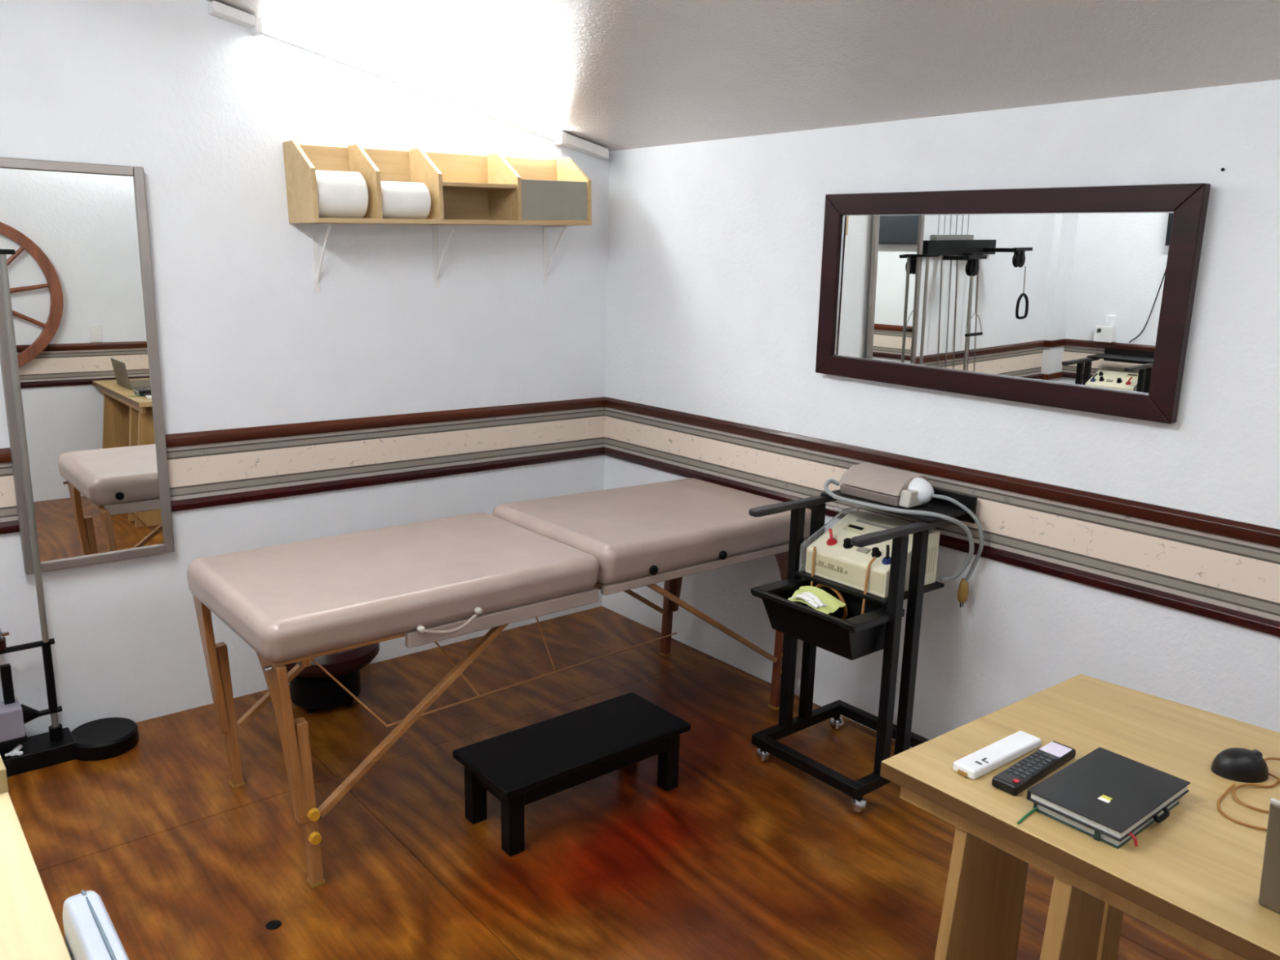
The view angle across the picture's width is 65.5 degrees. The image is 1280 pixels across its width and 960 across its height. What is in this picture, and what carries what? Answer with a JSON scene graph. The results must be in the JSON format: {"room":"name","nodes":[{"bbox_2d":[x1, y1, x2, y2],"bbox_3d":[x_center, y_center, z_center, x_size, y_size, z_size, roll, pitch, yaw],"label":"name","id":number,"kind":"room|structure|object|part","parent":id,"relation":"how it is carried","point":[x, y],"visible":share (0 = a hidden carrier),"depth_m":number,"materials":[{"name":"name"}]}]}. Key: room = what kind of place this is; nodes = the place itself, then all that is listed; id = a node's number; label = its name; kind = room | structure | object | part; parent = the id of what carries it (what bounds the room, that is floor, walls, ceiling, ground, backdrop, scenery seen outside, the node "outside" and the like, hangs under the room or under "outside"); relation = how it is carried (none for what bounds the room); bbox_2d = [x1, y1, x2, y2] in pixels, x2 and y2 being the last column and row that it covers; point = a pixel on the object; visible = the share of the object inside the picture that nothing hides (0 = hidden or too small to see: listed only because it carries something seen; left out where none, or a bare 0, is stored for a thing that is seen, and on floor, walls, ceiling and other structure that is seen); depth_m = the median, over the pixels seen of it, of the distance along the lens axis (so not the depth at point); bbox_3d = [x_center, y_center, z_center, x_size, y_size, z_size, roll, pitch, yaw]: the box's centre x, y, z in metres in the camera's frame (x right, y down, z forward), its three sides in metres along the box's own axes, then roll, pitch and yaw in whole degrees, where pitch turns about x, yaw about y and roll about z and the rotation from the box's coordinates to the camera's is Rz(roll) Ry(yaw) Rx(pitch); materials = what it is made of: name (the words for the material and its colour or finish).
{"room":"physical therapy room","nodes":[
{"label":"physical therapy room","id":0,"kind":"room"},
{"bbox_2d":[0,0,608,737],"bbox_3d":[-1.729,-0.528,3.183,4.240,2.967,0.120,-9,16,-39],"label":"wall","id":1,"kind":"structure","parent":0,"point":[176,91],"depth_m":3.44,"materials":[{"name":"white paint"}]},
{"bbox_2d":[0,156,174,574],"bbox_3d":[-1.739,-0.343,3.110,0.436,1.245,0.046,-9,16,-39],"label":"mirror","id":2,"kind":"object","parent":1,"relation":"attached to","point":[80,275],"visible":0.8,"depth_m":3.10,"materials":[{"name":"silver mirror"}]},
{"bbox_3d":[-1.889,-0.317,2.975,0.030,1.245,0.026,-9,16,-39],"label":"frame","id":3,"kind":"part","parent":2,"relation":"part of","materials":[{"name":"silver metal"}]},
{"bbox_3d":[-1.718,-0.934,2.970,0.376,0.030,0.026,-9,16,-39],"label":"frame","id":4,"kind":"part","parent":2,"relation":"part of","materials":[{"name":"silver metal"}]},
{"bbox_3d":[-1.747,0.252,3.234,0.376,0.030,0.026,-9,16,-39],"label":"frame","id":5,"kind":"part","parent":2,"relation":"part of","materials":[{"name":"silver metal"}]},
{"bbox_3d":[-1.576,-0.365,3.229,0.030,1.245,0.026,-9,16,-39],"label":"frame","id":6,"kind":"part","parent":2,"relation":"part of","materials":[{"name":"silver metal"}]},
{"bbox_2d":[0,406,604,522],"bbox_3d":[-1.702,-0.002,3.251,4.000,0.185,0.004,-9,16,-39],"label":"trim","id":7,"kind":"structure","parent":1,"relation":"attached to","point":[202,470],"depth_m":3.77,"materials":[{"name":"paper"}]},
{"bbox_2d":[0,446,605,534],"bbox_3d":[-1.700,0.108,3.270,4.000,0.036,0.018,-9,16,-39],"label":"trim","id":8,"kind":"structure","parent":1,"relation":"attached to","point":[11,526],"depth_m":3.78,"materials":[{"name":"brown wood"}]},
{"bbox_2d":[0,396,606,462],"bbox_3d":[-1.695,-0.112,3.221,4.000,0.043,0.018,-9,16,-39],"label":"trim","id":9,"kind":"structure","parent":1,"relation":"attached to","point":[172,440],"depth_m":3.74,"materials":[{"name":"brown wood"}]},
{"bbox_2d":[311,223,337,292],"bbox_3d":[-1.096,-0.770,3.467,0.022,0.235,0.170,-9,16,-39],"label":"shelf bracket","id":10,"kind":"object","parent":1,"relation":"attached to","point":[317,264],"visible":1,"depth_m":3.52,"materials":[{"name":"white metal"}]},
{"bbox_3d":[-1.148,-0.786,3.529,0.022,0.235,0.004,-9,16,-39],"label":"wall arm","id":11,"kind":"part","parent":10,"relation":"part of","materials":[{"name":"white paint"}]},
{"bbox_3d":[-1.092,-0.883,3.440,0.022,0.004,0.166,-9,16,-39],"label":"shelf arm","id":12,"kind":"part","parent":10,"relation":"part of","materials":[{"name":"white paint"}]},
{"bbox_2d":[282,140,591,226],"bbox_3d":[-0.704,-1.083,3.682,1.145,0.302,0.230,-9,16,-39],"label":"wall shelf","id":13,"kind":"object","parent":1,"relation":"attached to","point":[495,188],"visible":0.91,"depth_m":3.75,"materials":[{"name":"brown wood"}]},
{"bbox_3d":[-1.137,-0.999,3.336,0.024,0.268,0.230,-9,16,-39],"label":"panel","id":14,"kind":"part","parent":13,"relation":"part of","materials":[{"name":"brown wood"}]},
{"bbox_2d":[315,170,368,217],"bbox_3d":[-1.043,-0.973,3.396,0.187,0.161,0.156,-9,16,-39],"label":"paper roll","id":15,"kind":"object","parent":13,"relation":"in","point":[340,194],"visible":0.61,"depth_m":3.35,"materials":[{"name":"white paper"}]},
{"bbox_2d":[380,181,431,218],"bbox_3d":[-0.855,-0.991,3.530,0.196,0.133,0.128,-9,16,-39],"label":"paper roll","id":16,"kind":"object","parent":13,"relation":"on","point":[400,200],"visible":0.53,"depth_m":3.49,"materials":[{"name":"white paper"}]},
{"bbox_3d":[-0.650,-1.097,3.719,0.315,0.024,0.210,-9,16,-39],"label":"shelf","id":17,"kind":"part","parent":13,"relation":"part of","materials":[{"name":"brown wood"}]},
{"bbox_3d":[-0.331,-1.082,3.855,0.312,0.157,0.008,-9,16,-39],"label":"panel","id":18,"kind":"part","parent":13,"relation":"part of","materials":[{"name":"beige wood"}]},
{"bbox_3d":[-0.271,-1.167,4.028,0.024,0.268,0.230,-9,16,-39],"label":"panel","id":19,"kind":"part","parent":13,"relation":"part of","materials":[{"name":"brown wood"}]},
{"bbox_2d":[432,224,459,288],"bbox_3d":[-0.730,-0.841,3.759,0.022,0.235,0.170,-9,16,-39],"label":"shelf bracket","id":20,"kind":"object","parent":1,"relation":"attached to","point":[437,264],"visible":1,"depth_m":3.81,"materials":[{"name":"white metal"}]},
{"bbox_3d":[-0.783,-0.856,3.821,0.022,0.235,0.004,-9,16,-39],"label":"wall arm","id":21,"kind":"part","parent":20,"relation":"part of","materials":[{"name":"white paint"}]},
{"bbox_3d":[-0.726,-0.953,3.732,0.022,0.004,0.166,-9,16,-39],"label":"shelf arm","id":22,"kind":"part","parent":20,"relation":"part of","materials":[{"name":"white paint"}]},
{"bbox_2d":[542,226,571,284],"bbox_3d":[-0.340,-0.917,4.071,0.022,0.235,0.170,-9,16,-39],"label":"shelf bracket","id":23,"kind":"object","parent":1,"relation":"attached to","point":[546,266],"visible":1,"depth_m":4.12,"materials":[{"name":"white metal"}]},
{"bbox_3d":[-0.392,-0.932,4.133,0.022,0.235,0.004,-9,16,-39],"label":"wall arm","id":24,"kind":"part","parent":23,"relation":"part of","materials":[{"name":"white paint"}]},
{"bbox_3d":[-0.336,-1.029,4.044,0.022,0.004,0.166,-9,16,-39],"label":"shelf arm","id":25,"kind":"part","parent":23,"relation":"part of","materials":[{"name":"white paint"}]},
{"bbox_2d":[7,605,1217,959],"bbox_3d":[-0.544,1.220,2.053,4.000,0.101,3.720,-9,16,-39],"label":"floor","id":26,"kind":"structure","parent":0,"point":[748,858],"depth_m":2.79,"materials":[{"name":"brown wood"}]},
{"bbox_2d":[0,791,71,959],"bbox_3d":[-0.836,1.029,0.925,0.688,0.750,1.628,-9,16,-39],"label":"table","id":27,"kind":"object","parent":26,"relation":"on","point":[29,928],"visible":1,"depth_m":1.31,"materials":[{"name":"beige wood"}]},
{"bbox_2d":[0,754,8,793],"bbox_3d":[-1.131,0.479,1.547,0.239,0.040,0.116,-9,16,-39],"label":"wooden box","id":28,"kind":"object","parent":27,"relation":"on","point":[3,778],"visible":1,"depth_m":1.57,"materials":[{"name":"beige wood"}]},
{"bbox_2d":[0,248,138,777],"bbox_3d":[-2.018,0.034,2.785,1.002,1.830,0.308,-9,16,-39],"label":"machine","id":29,"kind":"object","parent":26,"relation":"on","point":[102,739],"depth_m":3.09,"materials":[{"name":"black paint"}]},
{"bbox_3d":[-1.954,0.424,3.012,0.066,0.187,0.055,-9,16,-39],"label":"clamp knob","id":30,"kind":"part","parent":29,"relation":"part of","materials":[{"name":"plastic"}]},
{"bbox_3d":[-1.960,0.632,3.083,0.028,0.125,0.020,-9,16,-39],"label":"lift post","id":31,"kind":"part","parent":29,"relation":"part of","materials":[{"name":"black paint"}]},
{"bbox_2d":[4,744,22,756],"bbox_3d":[-1.932,0.838,3.072,0.050,0.024,0.041,-9,16,-39],"label":"nut","id":32,"kind":"object","parent":29,"relation":"on","point":[15,751],"visible":1,"depth_m":3.07,"materials":[{"name":"white metal"}]},
{"bbox_2d":[0,733,27,748],"bbox_3d":[-2.064,0.814,3.013,0.348,0.018,0.104,-9,16,-39],"label":"tray","id":33,"kind":"object","parent":29,"relation":"on","point":[13,739],"depth_m":3.06,"materials":[{"name":"black paint"}]},
{"bbox_3d":[-1.848,0.087,3.019,0.019,1.517,0.018,-9,16,-39],"label":"guide rod","id":34,"kind":"part","parent":29,"relation":"part of","materials":[{"name":"silver metal"}]},
{"bbox_3d":[-1.891,0.727,3.138,0.118,0.066,0.068,-9,16,-39],"label":"flared arm","id":35,"kind":"part","parent":29,"relation":"part of","materials":[{"name":"black paint"}]},
{"bbox_2d":[62,889,128,959],"bbox_3d":[-0.736,0.973,1.043,0.462,0.814,0.498,-9,16,-39],"label":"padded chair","id":36,"kind":"object","parent":26,"relation":"on","point":[90,932],"visible":1,"depth_m":1.19,"materials":[{"name":"white leather"}]},
{"bbox_2d":[284,642,379,713],"bbox_3d":[-1.133,0.681,3.608,0.370,0.250,0.370,-9,16,-39],"label":"round stool","id":37,"kind":"object","parent":26,"relation":"on","point":[312,689],"visible":0.65,"depth_m":3.50,"materials":[{"name":"black leather"}]},
{"bbox_3d":[-1.131,0.611,3.592,0.370,0.105,0.370,-9,16,-39],"label":"seat","id":38,"kind":"part","parent":37,"relation":"part of","materials":[{"name":"black leather"}]},
{"bbox_2d":[186,478,811,888],"bbox_3d":[-0.339,0.515,3.260,1.963,0.763,0.717,-9,16,-39],"label":"massage table","id":39,"kind":"object","parent":26,"relation":"on","point":[425,582],"visible":0.91,"depth_m":2.86,"materials":[{"name":"beige leather"}]},
{"bbox_3d":[-1.237,0.706,2.994,0.050,0.457,0.034,-9,16,-39],"label":"leg","id":40,"kind":"part","parent":39,"relation":"part of","materials":[{"name":"brown wood"}]},
{"bbox_3d":[-1.000,0.394,2.659,0.024,0.030,0.570,-9,16,-39],"label":"rail","id":41,"kind":"part","parent":39,"relation":"part of","materials":[{"name":"brown wood"}]},
{"bbox_3d":[-0.843,0.819,2.528,0.050,0.457,0.034,-9,16,-39],"label":"leg","id":42,"kind":"part","parent":39,"relation":"part of","materials":[{"name":"brown wood"}]},
{"bbox_3d":[-0.824,0.844,2.512,0.032,0.032,0.023,-9,16,-39],"label":"brass knob","id":43,"kind":"part","parent":39,"relation":"part of","materials":[{"name":"gold metal"}]},
{"bbox_3d":[-0.826,0.908,2.527,0.032,0.032,0.023,-9,16,-39],"label":"brass knob","id":44,"kind":"part","parent":39,"relation":"part of","materials":[{"name":"gold metal"}]},
{"bbox_2d":[186,511,599,662],"bbox_3d":[-0.700,0.276,2.884,0.993,0.116,0.672,-9,16,-39],"label":"cushion","id":45,"kind":"object","parent":39,"relation":"on","point":[304,601],"depth_m":2.72,"materials":[{"name":"beige leather"}]},
{"bbox_3d":[-0.692,0.330,2.903,0.955,0.014,0.594,-9,16,-39],"label":"board","id":46,"kind":"part","parent":39,"relation":"part of","materials":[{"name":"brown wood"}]},
{"bbox_3d":[-0.498,0.386,2.626,0.159,0.036,0.014,-9,16,-39],"label":"carry handle","id":47,"kind":"part","parent":39,"relation":"part of","materials":[{"name":"beige plastic"}]},
{"bbox_3d":[0.051,0.214,3.503,0.930,0.014,0.594,-9,16,-39],"label":"board","id":48,"kind":"part","parent":39,"relation":"part of","materials":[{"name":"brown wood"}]},
{"bbox_2d":[492,478,811,585],"bbox_3d":[0.060,0.150,3.495,0.966,0.133,0.673,-9,16,-39],"label":"cushion","id":49,"kind":"object","parent":39,"relation":"on","point":[657,532],"depth_m":3.29,"materials":[{"name":"beige leather"}]},
{"bbox_3d":[0.117,0.495,4.087,0.050,0.457,0.034,-9,16,-39],"label":"leg","id":50,"kind":"part","parent":39,"relation":"part of","materials":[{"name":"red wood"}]},
{"bbox_3d":[0.511,0.609,3.622,0.050,0.457,0.034,-9,16,-39],"label":"leg","id":51,"kind":"part","parent":39,"relation":"part of","materials":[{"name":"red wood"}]},
{"bbox_2d":[452,692,690,856],"bbox_3d":[-0.193,0.864,2.972,0.665,0.215,0.289,-9,16,-39],"label":"bench","id":52,"kind":"object","parent":26,"relation":"on","point":[520,767],"visible":1,"depth_m":2.88,"materials":[{"name":"black paint"}]},
{"bbox_3d":[-0.474,0.892,2.873,0.048,0.190,0.048,-9,16,-39],"label":"leg","id":53,"kind":"part","parent":52,"relation":"part of","materials":[{"name":"black paint"}]},
{"bbox_3d":[-0.348,0.928,2.724,0.048,0.190,0.048,-9,16,-39],"label":"leg","id":54,"kind":"part","parent":52,"relation":"part of","materials":[{"name":"black paint"}]},
{"bbox_3d":[0.088,0.860,3.076,0.048,0.190,0.048,-9,16,-39],"label":"leg","id":55,"kind":"part","parent":52,"relation":"part of","materials":[{"name":"black paint"}]},
{"bbox_2d":[748,488,977,813],"bbox_3d":[0.669,0.493,3.128,0.559,0.912,0.442,-9,16,-39],"label":"trolley","id":56,"kind":"object","parent":26,"relation":"on","point":[857,636],"visible":0.8,"depth_m":3.01,"materials":[{"name":"black metal"}]},
{"bbox_3d":[0.491,0.465,3.231,0.036,0.777,0.032,-9,16,-39],"label":"post","id":57,"kind":"part","parent":56,"relation":"part of","materials":[{"name":"black metal"}]},
{"bbox_3d":[0.503,0.075,3.146,0.425,0.021,0.044,-9,16,-39],"label":"armrest","id":58,"kind":"part","parent":56,"relation":"part of","materials":[{"name":"black metal"}]},
{"bbox_3d":[0.543,0.820,3.364,0.370,0.035,0.035,-9,16,-39],"label":"rail","id":59,"kind":"part","parent":56,"relation":"part of","materials":[{"name":"black metal"}]},
{"bbox_3d":[0.512,0.880,3.089,0.035,0.035,0.430,-9,16,-39],"label":"rail","id":60,"kind":"part","parent":56,"relation":"part of","materials":[{"name":"black metal"}]},
{"bbox_3d":[0.567,0.453,3.292,0.036,0.777,0.032,-9,16,-39],"label":"post","id":61,"kind":"part","parent":56,"relation":"part of","materials":[{"name":"black metal"}]},
{"bbox_2d":[787,586,845,614],"bbox_3d":[0.522,0.359,3.018,0.143,0.026,0.220,-9,16,-39],"label":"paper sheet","id":62,"kind":"object","parent":56,"relation":"on","point":[833,604],"visible":0.81,"depth_m":3.00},
{"bbox_2d":[791,591,826,608],"bbox_3d":[0.508,0.355,2.975,0.066,0.021,0.115,-9,16,-39],"label":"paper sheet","id":63,"kind":"object","parent":62,"relation":"on","point":[809,597],"visible":1,"depth_m":2.96,"materials":[{"name":"white paper"}]},
{"bbox_2d":[812,583,848,620],"bbox_3d":[0.589,0.379,3.087,0.134,0.114,0.021,13,17,43],"label":"lead","id":64,"kind":"object","parent":56,"relation":"in","point":[837,593],"visible":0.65,"depth_m":3.05,"materials":[{"name":"orange rubber"}]},
{"bbox_2d":[799,506,940,598],"bbox_3d":[0.714,0.219,3.106,0.273,0.178,0.323,-9,16,-39],"label":"electrotherapy machine","id":65,"kind":"object","parent":56,"relation":"on","point":[836,560],"visible":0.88,"depth_m":3.07,"materials":[{"name":"beige plastic"}]},
{"bbox_2d":[808,546,816,606],"bbox_3d":[0.538,0.303,3.119,0.009,0.191,0.031,7,14,24],"label":"lead","id":66,"kind":"object","parent":65,"relation":"hanging from","point":[815,547],"visible":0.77,"depth_m":3.12,"materials":[{"name":"orange rubber"}]},
{"bbox_2d":[826,528,837,546],"bbox_3d":[0.602,0.179,3.124,0.032,0.049,0.037,-9,16,-39],"label":"socket","id":67,"kind":"object","parent":65,"relation":"attached to","point":[831,540],"depth_m":3.12,"materials":[{"name":"plastic"}]},
{"bbox_3d":[0.622,0.280,3.037,0.002,0.060,0.294,-9,16,-39],"label":"plate","id":68,"kind":"part","parent":65,"relation":"part of","materials":[{"name":"beige plastic"}]},
{"bbox_3d":[0.645,0.195,3.082,0.033,0.031,0.032,-9,16,-39],"label":"black knob","id":69,"kind":"part","parent":65,"relation":"part of","materials":[{"name":"paint"}]},
{"bbox_3d":[0.680,0.155,3.155,0.032,0.016,0.075,-9,16,-39],"label":"meter plate","id":70,"kind":"part","parent":65,"relation":"part of","materials":[{"name":"plastic"}]},
{"bbox_2d":[856,546,871,554],"bbox_3d":[0.682,0.214,3.038,0.021,0.014,0.040,-9,16,-39],"label":"rocker switch","id":71,"kind":"object","parent":65,"relation":"attached to","point":[860,550],"depth_m":3.03,"materials":[{"name":"grey plastic"}]},
{"bbox_2d":[861,556,875,614],"bbox_3d":[0.681,0.338,2.975,0.044,0.222,0.011,-6,15,-31],"label":"lead","id":72,"kind":"object","parent":65,"relation":"hanging from","point":[873,558],"visible":0.84,"depth_m":2.96,"materials":[{"name":"orange rubber"}]},
{"bbox_3d":[0.712,0.217,2.997,0.032,0.030,0.030,-9,16,-39],"label":"black knob","id":73,"kind":"part","parent":65,"relation":"part of","materials":[{"name":"paint"}]},
{"bbox_2d":[881,544,891,564],"bbox_3d":[0.737,0.222,2.955,0.038,0.052,0.037,-9,16,-39],"label":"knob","id":74,"kind":"object","parent":65,"relation":"attached to","point":[886,556],"depth_m":2.95,"materials":[{"name":"blue plastic"}]},
{"bbox_2d":[795,570,944,605],"bbox_3d":[0.718,0.312,3.125,0.295,0.012,0.352,-9,16,-39],"label":"shelf","id":75,"kind":"object","parent":56,"relation":"attached to","point":[802,576],"depth_m":3.03,"materials":[{"name":"black metal"}]},
{"bbox_3d":[0.793,0.892,3.067,0.370,0.035,0.035,-9,16,-39],"label":"rail","id":76,"kind":"part","parent":56,"relation":"part of","materials":[{"name":"black metal"}]},
{"bbox_3d":[0.825,0.832,3.342,0.035,0.035,0.430,-9,16,-39],"label":"rail","id":77,"kind":"part","parent":56,"relation":"part of","materials":[{"name":"black metal"}]},
{"bbox_2d":[839,462,933,507],"bbox_3d":[0.793,0.018,3.145,0.164,0.087,0.288,-9,16,-39],"label":"box","id":78,"kind":"object","parent":56,"relation":"on","point":[871,482],"visible":0.99,"depth_m":3.10,"materials":[{"name":"white plastic"}]},
{"bbox_2d":[930,493,983,608],"bbox_3d":[0.969,0.219,3.072,0.167,0.358,0.044,5,13,16],"label":"power cable","id":79,"kind":"object","parent":78,"relation":"hanging from","point":[963,588],"visible":1,"depth_m":3.04,"materials":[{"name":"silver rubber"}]},
{"bbox_3d":[0.739,0.536,2.938,0.036,0.777,0.032,-9,16,-39],"label":"post","id":80,"kind":"part","parent":56,"relation":"part of","materials":[{"name":"black metal"}]},
{"bbox_2d":[821,488,974,523],"bbox_3d":[0.803,0.070,3.129,0.230,0.010,0.415,-9,16,-39],"label":"shelf","id":81,"kind":"object","parent":56,"relation":"attached to","point":[941,506],"depth_m":3.05,"materials":[{"name":"black metal"}]},
{"bbox_2d":[823,479,973,581],"bbox_3d":[0.778,0.172,3.078,0.479,0.279,0.166,8,14,28],"label":"cable","id":82,"kind":"object","parent":56,"relation":"on","point":[828,482],"visible":1,"depth_m":3.01,"materials":[{"name":"grey plastic"}]},
{"bbox_3d":[0.750,0.146,2.853,0.425,0.021,0.044,-9,16,-39],"label":"armrest","id":83,"kind":"part","parent":56,"relation":"part of","materials":[{"name":"black metal"}]},
{"bbox_3d":[0.815,0.524,2.999,0.036,0.777,0.032,-9,16,-39],"label":"post","id":84,"kind":"part","parent":56,"relation":"part of","materials":[{"name":"black metal"}]},
{"bbox_3d":[0.896,0.056,3.204,0.009,0.082,0.415,-9,16,-39],"label":"plate","id":85,"kind":"part","parent":56,"relation":"part of","materials":[{"name":"black metal"}]},
{"bbox_2d":[880,674,1279,959],"bbox_3d":[1.048,0.919,1.627,0.800,0.750,1.129,-9,16,-39],"label":"oak desk","id":86,"kind":"object","parent":26,"relation":"on","point":[1193,875],"visible":0.94,"depth_m":1.66,"materials":[{"name":"beige wood"}]},
{"bbox_3d":[0.590,0.905,1.791,0.300,0.684,0.022,-9,16,-39],"label":"leg panel","id":87,"kind":"part","parent":86,"relation":"part of","materials":[{"name":"brown wood"}]},
{"bbox_2d":[952,730,1040,779],"bbox_3d":[0.633,0.485,1.761,0.210,0.018,0.045,-8,16,-37],"label":"remote","id":88,"kind":"object","parent":86,"relation":"on","point":[992,757],"visible":1,"depth_m":1.74,"materials":[{"name":"plastic"}]},
{"bbox_2d":[991,741,1075,795],"bbox_3d":[0.682,0.494,1.718,0.212,0.021,0.046,-9,17,-40],"label":"remote","id":89,"kind":"object","parent":86,"relation":"on","point":[1035,766],"visible":1,"depth_m":1.70,"materials":[{"name":"plastic"}]},
{"bbox_3d":[0.668,0.944,1.625,0.195,0.684,0.030,-9,16,-39],"label":"leg post","id":90,"kind":"part","parent":86,"relation":"part of","materials":[{"name":"brown wood"}]},
{"bbox_2d":[1017,800,1179,848],"bbox_3d":[0.735,0.526,1.595,0.270,0.017,0.138,-9,16,-39],"label":"notebook","id":91,"kind":"object","parent":86,"relation":"on","point":[1097,836],"visible":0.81,"depth_m":1.55,"materials":[{"name":"black paper"}]},
{"bbox_2d":[1026,746,1190,846],"bbox_3d":[0.767,0.510,1.611,0.240,0.027,0.168,-9,16,-39],"label":"notebook","id":92,"kind":"object","parent":91,"relation":"on","point":[1112,794],"visible":1,"depth_m":1.59,"materials":[{"name":"black leather"}]},
{"bbox_3d":[0.985,0.863,2.079,0.080,0.660,0.030,-9,16,-39],"label":"leg post","id":93,"kind":"part","parent":86,"relation":"part of","materials":[{"name":"brown wood"}]},
{"bbox_2d":[1210,747,1279,831],"bbox_3d":[1.056,0.503,1.666,0.187,0.044,0.277,6,13,19],"label":"computer mouse","id":94,"kind":"object","parent":86,"relation":"on","point":[1249,766],"visible":0.97,"depth_m":1.71,"materials":[{"name":"black plastic"}]},
{"bbox_2d":[1258,797,1279,913],"bbox_3d":[1.043,0.521,1.297,0.264,0.169,0.335,-9,16,-39],"label":"laptop","id":95,"kind":"object","parent":86,"relation":"on","point":[1269,890],"visible":1,"depth_m":1.34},
{"bbox_2d":[206,0,1279,151],"bbox_3d":[-0.484,-1.261,1.501,4.000,0.900,3.720,-9,16,-39],"label":"ceiling","id":96,"kind":"structure","parent":0,"point":[613,75],"depth_m":2.77,"materials":[{"name":"white paint"}]},
{"bbox_2d":[208,0,608,159],"bbox_3d":[-0.752,-1.430,3.667,1.570,0.352,0.059,-9,16,-39],"label":"batten","id":97,"kind":"object","parent":96,"relation":"attached to","point":[256,25],"visible":1,"depth_m":3.54,"materials":[{"name":"white paint"}]},
{"bbox_2d":[601,79,1279,747],"bbox_3d":[1.071,-0.023,3.116,0.120,2.143,3.720,-9,16,-39],"label":"wall","id":98,"kind":"structure","parent":0,"point":[714,251],"depth_m":3.06,"materials":[{"name":"white paint"}]},
{"bbox_2d":[604,406,1279,621],"bbox_3d":[1.022,0.098,3.101,0.004,0.185,3.716,-9,16,-39],"label":"trim","id":99,"kind":"structure","parent":98,"relation":"attached to","point":[1228,572],"depth_m":2.91,"materials":[{"name":"paper"}]},
{"bbox_2d":[604,447,1279,636],"bbox_3d":[1.018,0.208,3.116,0.018,0.036,3.702,-9,16,-39],"label":"trim","id":100,"kind":"structure","parent":98,"relation":"attached to","point":[1260,624],"depth_m":2.88,"materials":[{"name":"brown wood"}]},
{"bbox_2d":[604,397,1279,547],"bbox_3d":[1.024,-0.011,3.067,0.018,0.043,3.702,-9,16,-39],"label":"trim","id":101,"kind":"structure","parent":98,"relation":"attached to","point":[1242,531],"depth_m":3.01,"materials":[{"name":"brown wood"}]},
{"bbox_2d":[815,182,1210,423],"bbox_3d":[1.005,-0.550,2.951,0.046,0.608,1.201,-9,16,-39],"label":"mirror","id":102,"kind":"object","parent":98,"relation":"attached to","point":[1082,299],"visible":1,"depth_m":2.85,"materials":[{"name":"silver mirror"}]},
{"bbox_3d":[0.647,-0.658,3.374,0.046,0.594,0.071,-9,16,-39],"label":"frame","id":103,"kind":"part","parent":102,"relation":"part of","materials":[{"name":"brown wood"}]},
{"bbox_3d":[1.001,-0.292,3.014,0.037,0.077,1.192,-9,16,-39],"label":"frame","id":104,"kind":"part","parent":102,"relation":"part of","materials":[{"name":"brown wood"}]},
{"bbox_2d":[835,213,1173,393],"bbox_3d":[1.010,-0.551,2.955,0.018,0.567,1.160,-9,16,-39],"label":"mirror glass","id":105,"kind":"object","parent":102,"relation":"attached to","point":[957,303],"depth_m":2.89,"materials":[{"name":"silver metal"}]},
{"bbox_3d":[1.010,-0.808,2.888,0.037,0.077,1.192,-9,16,-39],"label":"frame","id":106,"kind":"part","parent":102,"relation":"part of","materials":[{"name":"brown wood"}]},
{"bbox_3d":[1.364,-0.441,2.528,0.046,0.593,0.071,-9,16,-39],"label":"frame","id":107,"kind":"part","parent":102,"relation":"part of","materials":[{"name":"brown wood"}]}
]}

